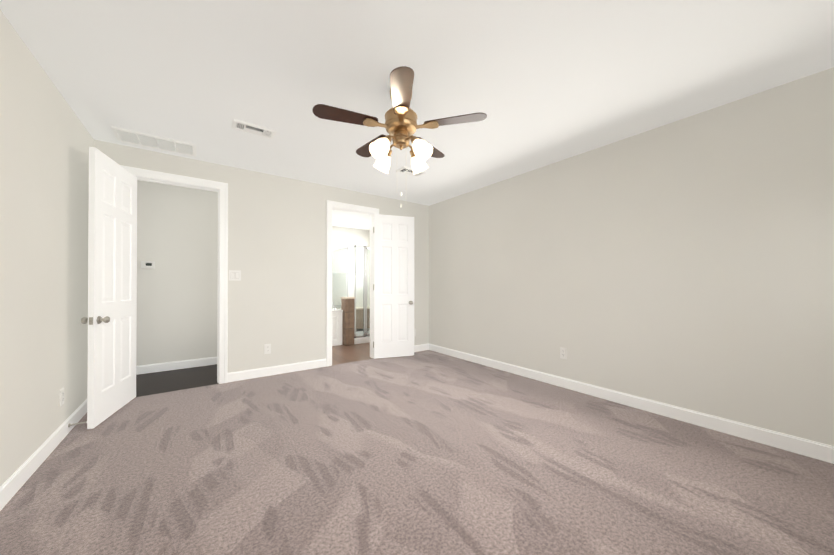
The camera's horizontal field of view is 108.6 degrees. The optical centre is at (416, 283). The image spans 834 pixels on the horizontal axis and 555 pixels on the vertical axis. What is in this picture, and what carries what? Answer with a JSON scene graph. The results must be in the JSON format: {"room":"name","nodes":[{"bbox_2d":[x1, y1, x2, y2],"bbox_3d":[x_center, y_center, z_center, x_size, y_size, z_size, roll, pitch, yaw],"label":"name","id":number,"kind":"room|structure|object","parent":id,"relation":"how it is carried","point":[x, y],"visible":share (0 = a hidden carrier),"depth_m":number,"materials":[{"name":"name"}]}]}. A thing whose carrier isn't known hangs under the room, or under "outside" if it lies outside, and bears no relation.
{"room":"empty bedroom","nodes":[
{"label":"empty bedroom","id":0,"kind":"room"},
{"bbox_2d":[0,10,93,485],"bbox_3d":[-1.683,-0.117,0.875,0.120,2.440,4.580,0,0,-36],"label":"wall","id":1,"kind":"structure","parent":0,"point":[46,140],"depth_m":1.81,"materials":[{"name":"paint"}]},
{"bbox_2d":[0,399,86,510],"bbox_3d":[-1.663,1.050,0.957,0.016,0.107,4.460,0,0,-36],"label":"baseboard","id":2,"kind":"structure","parent":1,"relation":"attached to","point":[14,482],"depth_m":1.79,"materials":[{"name":"white wood"}]},
{"bbox_2d":[68,421,86,426],"bbox_3d":[-2.534,1.052,2.247,0.102,0.026,0.025,0,0,-36],"label":"doorstop","id":3,"kind":"object","parent":2,"relation":"attached to","point":[69,424],"visible":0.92,"depth_m":2.24,"materials":[{"name":"grey metal"}]},
{"bbox_2d":[59,387,63,406],"bbox_3d":[-2.523,0.809,2.132,0.008,0.117,0.072,0,0,-36],"label":"electrical outlet","id":4,"kind":"object","parent":1,"relation":"attached to","point":[61,400],"visible":1,"depth_m":2.12,"materials":[{"name":"white plastic"}]},
{"bbox_2d":[136,364,217,396],"bbox_3d":[-2.816,1.168,3.569,2.670,0.098,1.120,0,0,-36],"label":"floor","id":5,"kind":"structure","parent":0,"point":[166,381],"depth_m":3.44,"materials":[{"name":"grey carpet"}]},
{"bbox_2d":[136,180,217,365],"bbox_3d":[-3.110,-0.101,3.980,2.670,2.440,0.120,0,0,-36],"label":"wall","id":6,"kind":"structure","parent":0,"point":[177,235],"depth_m":3.89,"materials":[{"name":"paint"}]},
{"bbox_2d":[141,261,154,268],"bbox_3d":[-3.341,-0.227,3.719,0.132,0.090,0.031,0,0,-36],"label":"thermostat","id":7,"kind":"object","parent":6,"relation":"attached to","point":[147,264],"visible":1,"depth_m":3.71,"materials":[{"name":"white plastic"}]},
{"bbox_2d":[136,357,216,374],"bbox_3d":[-3.071,1.066,3.920,2.430,0.107,0.013,0,0,-36],"label":"baseboard","id":8,"kind":"structure","parent":6,"relation":"attached to","point":[160,367],"depth_m":3.87,"materials":[{"name":"white wood"}]},
{"bbox_2d":[94,140,428,372],"bbox_3d":[-1.424,-0.101,3.971,4.185,2.440,0.120,0,0,-36],"label":"wall","id":9,"kind":"structure","parent":0,"point":[277,253],"depth_m":3.69,"materials":[{"name":"paint"}]},
{"bbox_2d":[81,147,136,428],"bbox_3d":[-2.624,0.035,2.573,0.238,2.130,0.708,0,0,-36],"label":"hall door","id":10,"kind":"structure","parent":9,"relation":"in","point":[111,320],"depth_m":2.49,"materials":[{"name":"white wood"}]},
{"bbox_2d":[120,165,227,383],"bbox_3d":[-2.524,-0.004,3.169,0.876,2.239,0.164,0,0,-36],"label":"door frame","id":11,"kind":"structure","parent":9,"relation":"attached to","point":[220,188],"depth_m":3.33,"materials":[{"name":"white wood"}]},
{"bbox_2d":[229,270,240,280],"bbox_3d":[-2.075,-0.089,3.416,0.118,0.117,0.011,0,0,-36],"label":"light switch","id":12,"kind":"object","parent":9,"relation":"attached to","point":[234,275],"visible":1,"depth_m":3.42,"materials":[{"name":"white plastic"}]},
{"bbox_2d":[264,344,270,353],"bbox_3d":[-1.801,0.792,3.613,0.072,0.117,0.008,0,0,-36],"label":"electrical outlet","id":13,"kind":"object","parent":9,"relation":"attached to","point":[267,348],"visible":1,"depth_m":3.61,"materials":[{"name":"white plastic"}]},
{"bbox_2d":[227,359,325,382],"bbox_3d":[-1.676,1.064,3.700,1.133,0.107,0.013,0,0,-36],"label":"baseboard","id":14,"kind":"structure","parent":9,"relation":"attached to","point":[287,368],"depth_m":3.65,"materials":[{"name":"white wood"}]},
{"bbox_2d":[326,200,378,366],"bbox_3d":[-0.937,0.002,4.326,0.798,2.239,0.164,0,0,-36],"label":"door frame","id":15,"kind":"structure","parent":9,"relation":"attached to","point":[345,207],"depth_m":4.07,"materials":[{"name":"white wood"}]},
{"bbox_2d":[373,214,414,358],"bbox_3d":[-0.329,0.045,4.519,0.612,2.130,0.270,0,0,-36],"label":"bathroom door","id":16,"kind":"structure","parent":9,"relation":"in","point":[393,289],"depth_m":4.51,"materials":[{"name":"white wood"}]},
{"bbox_2d":[414,344,427,351],"bbox_3d":[-0.191,1.070,4.782,0.958,0.107,0.013,0,0,-36],"label":"baseboard","id":17,"kind":"structure","parent":9,"relation":"attached to","point":[422,347],"depth_m":4.96,"materials":[{"name":"white wood"}]},
{"bbox_2d":[332,226,367,330],"bbox_3d":[-2.119,-0.086,6.744,2.190,2.440,0.120,0,0,-36],"label":"wall","id":18,"kind":"structure","parent":0,"point":[343,237],"depth_m":7.11,"materials":[{"name":"paint"}]},
{"bbox_2d":[332,330,372,364],"bbox_3d":[-1.286,1.180,5.705,2.320,0.098,2.770,0,0,-36],"label":"floor","id":19,"kind":"structure","parent":0,"point":[342,354],"depth_m":4.80,"materials":[{"name":"brown wood"}]},
{"bbox_2d":[332,300,342,345],"bbox_3d":[-2.150,0.705,5.755,0.950,0.847,1.415,0,0,-36],"label":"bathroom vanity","id":20,"kind":"object","parent":19,"relation":"on","point":[336,327],"visible":0.23,"depth_m":5.43,"materials":[{"name":"white wood"}]},
{"bbox_2d":[340,297,369,344],"bbox_3d":[-1.241,0.697,6.367,1.228,0.870,1.513,0,0,-36],"label":"wall","id":21,"kind":"structure","parent":19,"relation":"on","point":[347,305],"depth_m":5.48,"materials":[{"name":"tile"}]},
{"bbox_2d":[354,330,369,343],"bbox_3d":[-1.086,1.077,6.226,1.116,0.110,1.075,0,0,-36],"label":"shower pan","id":22,"kind":"object","parent":19,"relation":"on","point":[361,340],"visible":0.12,"depth_m":5.64,"materials":[{"name":"white ceramic"}]},
{"bbox_2d":[332,245,369,337],"bbox_3d":[-1.191,0.161,6.400,1.085,1.717,1.519,0,0,-36],"label":"shower enclosure","id":23,"kind":"object","parent":22,"relation":"on","point":[339,272],"visible":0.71,"depth_m":5.70,"materials":[{"name":"clear glass"}]},
{"bbox_2d":[368,230,369,329],"bbox_3d":[-0.432,-0.087,6.408,0.120,2.440,2.650,0,0,-36],"label":"wall","id":24,"kind":"structure","parent":0,"point":[368,230],"depth_m":7.34,"materials":[{"name":"paint"}]},
{"bbox_2d":[0,350,833,554],"bbox_3d":[-0.075,1.159,2.114,3.945,0.100,4.460,0,0,-36],"label":"floor carpet","id":25,"kind":"object","parent":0,"point":[427,452],"visible":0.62,"depth_m":1.71,"materials":[{"name":"grey carpet"}]},
{"bbox_2d":[0,0,833,229],"bbox_3d":[-1.016,-1.385,3.082,4.990,0.120,7.350,0,0,-36],"label":"ceiling","id":26,"kind":"structure","parent":0,"point":[541,83],"depth_m":1.88,"materials":[{"name":"paint"}]},
{"bbox_2d":[110,126,195,156],"bbox_3d":[-2.445,-1.321,2.825,0.586,0.011,0.320,0,0,-36],"label":"ceiling vent","id":27,"kind":"object","parent":26,"relation":"in","point":[146,140],"visible":1,"depth_m":2.80,"materials":[{"name":"white metal"}]},
{"bbox_2d":[231,119,276,138],"bbox_3d":[-1.402,-1.318,2.584,0.325,0.020,0.170,0,0,-36],"label":"ceiling vent","id":28,"kind":"object","parent":26,"relation":"in","point":[239,125],"visible":1,"depth_m":2.57,"materials":[{"name":"white metal"}]},
{"bbox_2d":[312,66,486,207],"bbox_3d":[-0.142,-0.926,2.101,1.108,0.810,1.078,0,0,-36],"label":"ceiling fan","id":29,"kind":"object","parent":26,"relation":"hanging from","point":[400,125],"visible":1,"depth_m":1.97,"materials":[{"name":"brown wood"}]},
{"bbox_2d":[396,166,425,176],"bbox_3d":[-0.071,-1.313,3.555,0.325,0.020,0.170,0,0,-36],"label":"ceiling vent","id":30,"kind":"object","parent":26,"relation":"in","point":[406,170],"visible":0.77,"depth_m":3.55,"materials":[{"name":"white"}]},
{"bbox_2d":[429,67,833,445],"bbox_3d":[1.602,-0.104,3.269,0.120,2.440,4.580,0,0,-36],"label":"wall","id":31,"kind":"structure","parent":0,"point":[687,263],"depth_m":2.45,"materials":[{"name":"paint"}]},
{"bbox_2d":[560,347,566,358],"bbox_3d":[1.565,0.750,3.207,0.008,0.117,0.072,0,0,-36],"label":"electrical outlet","id":32,"kind":"object","parent":31,"relation":"attached to","point":[563,353],"visible":1,"depth_m":3.20,"materials":[{"name":"white plastic"}]},
{"bbox_2d":[428,343,833,463],"bbox_3d":[1.512,1.062,3.272,0.015,0.107,4.460,0,0,-36],"label":"baseboard","id":33,"kind":"structure","parent":31,"relation":"attached to","point":[809,448],"depth_m":2.44,"materials":[{"name":"white wood"}]}
]}

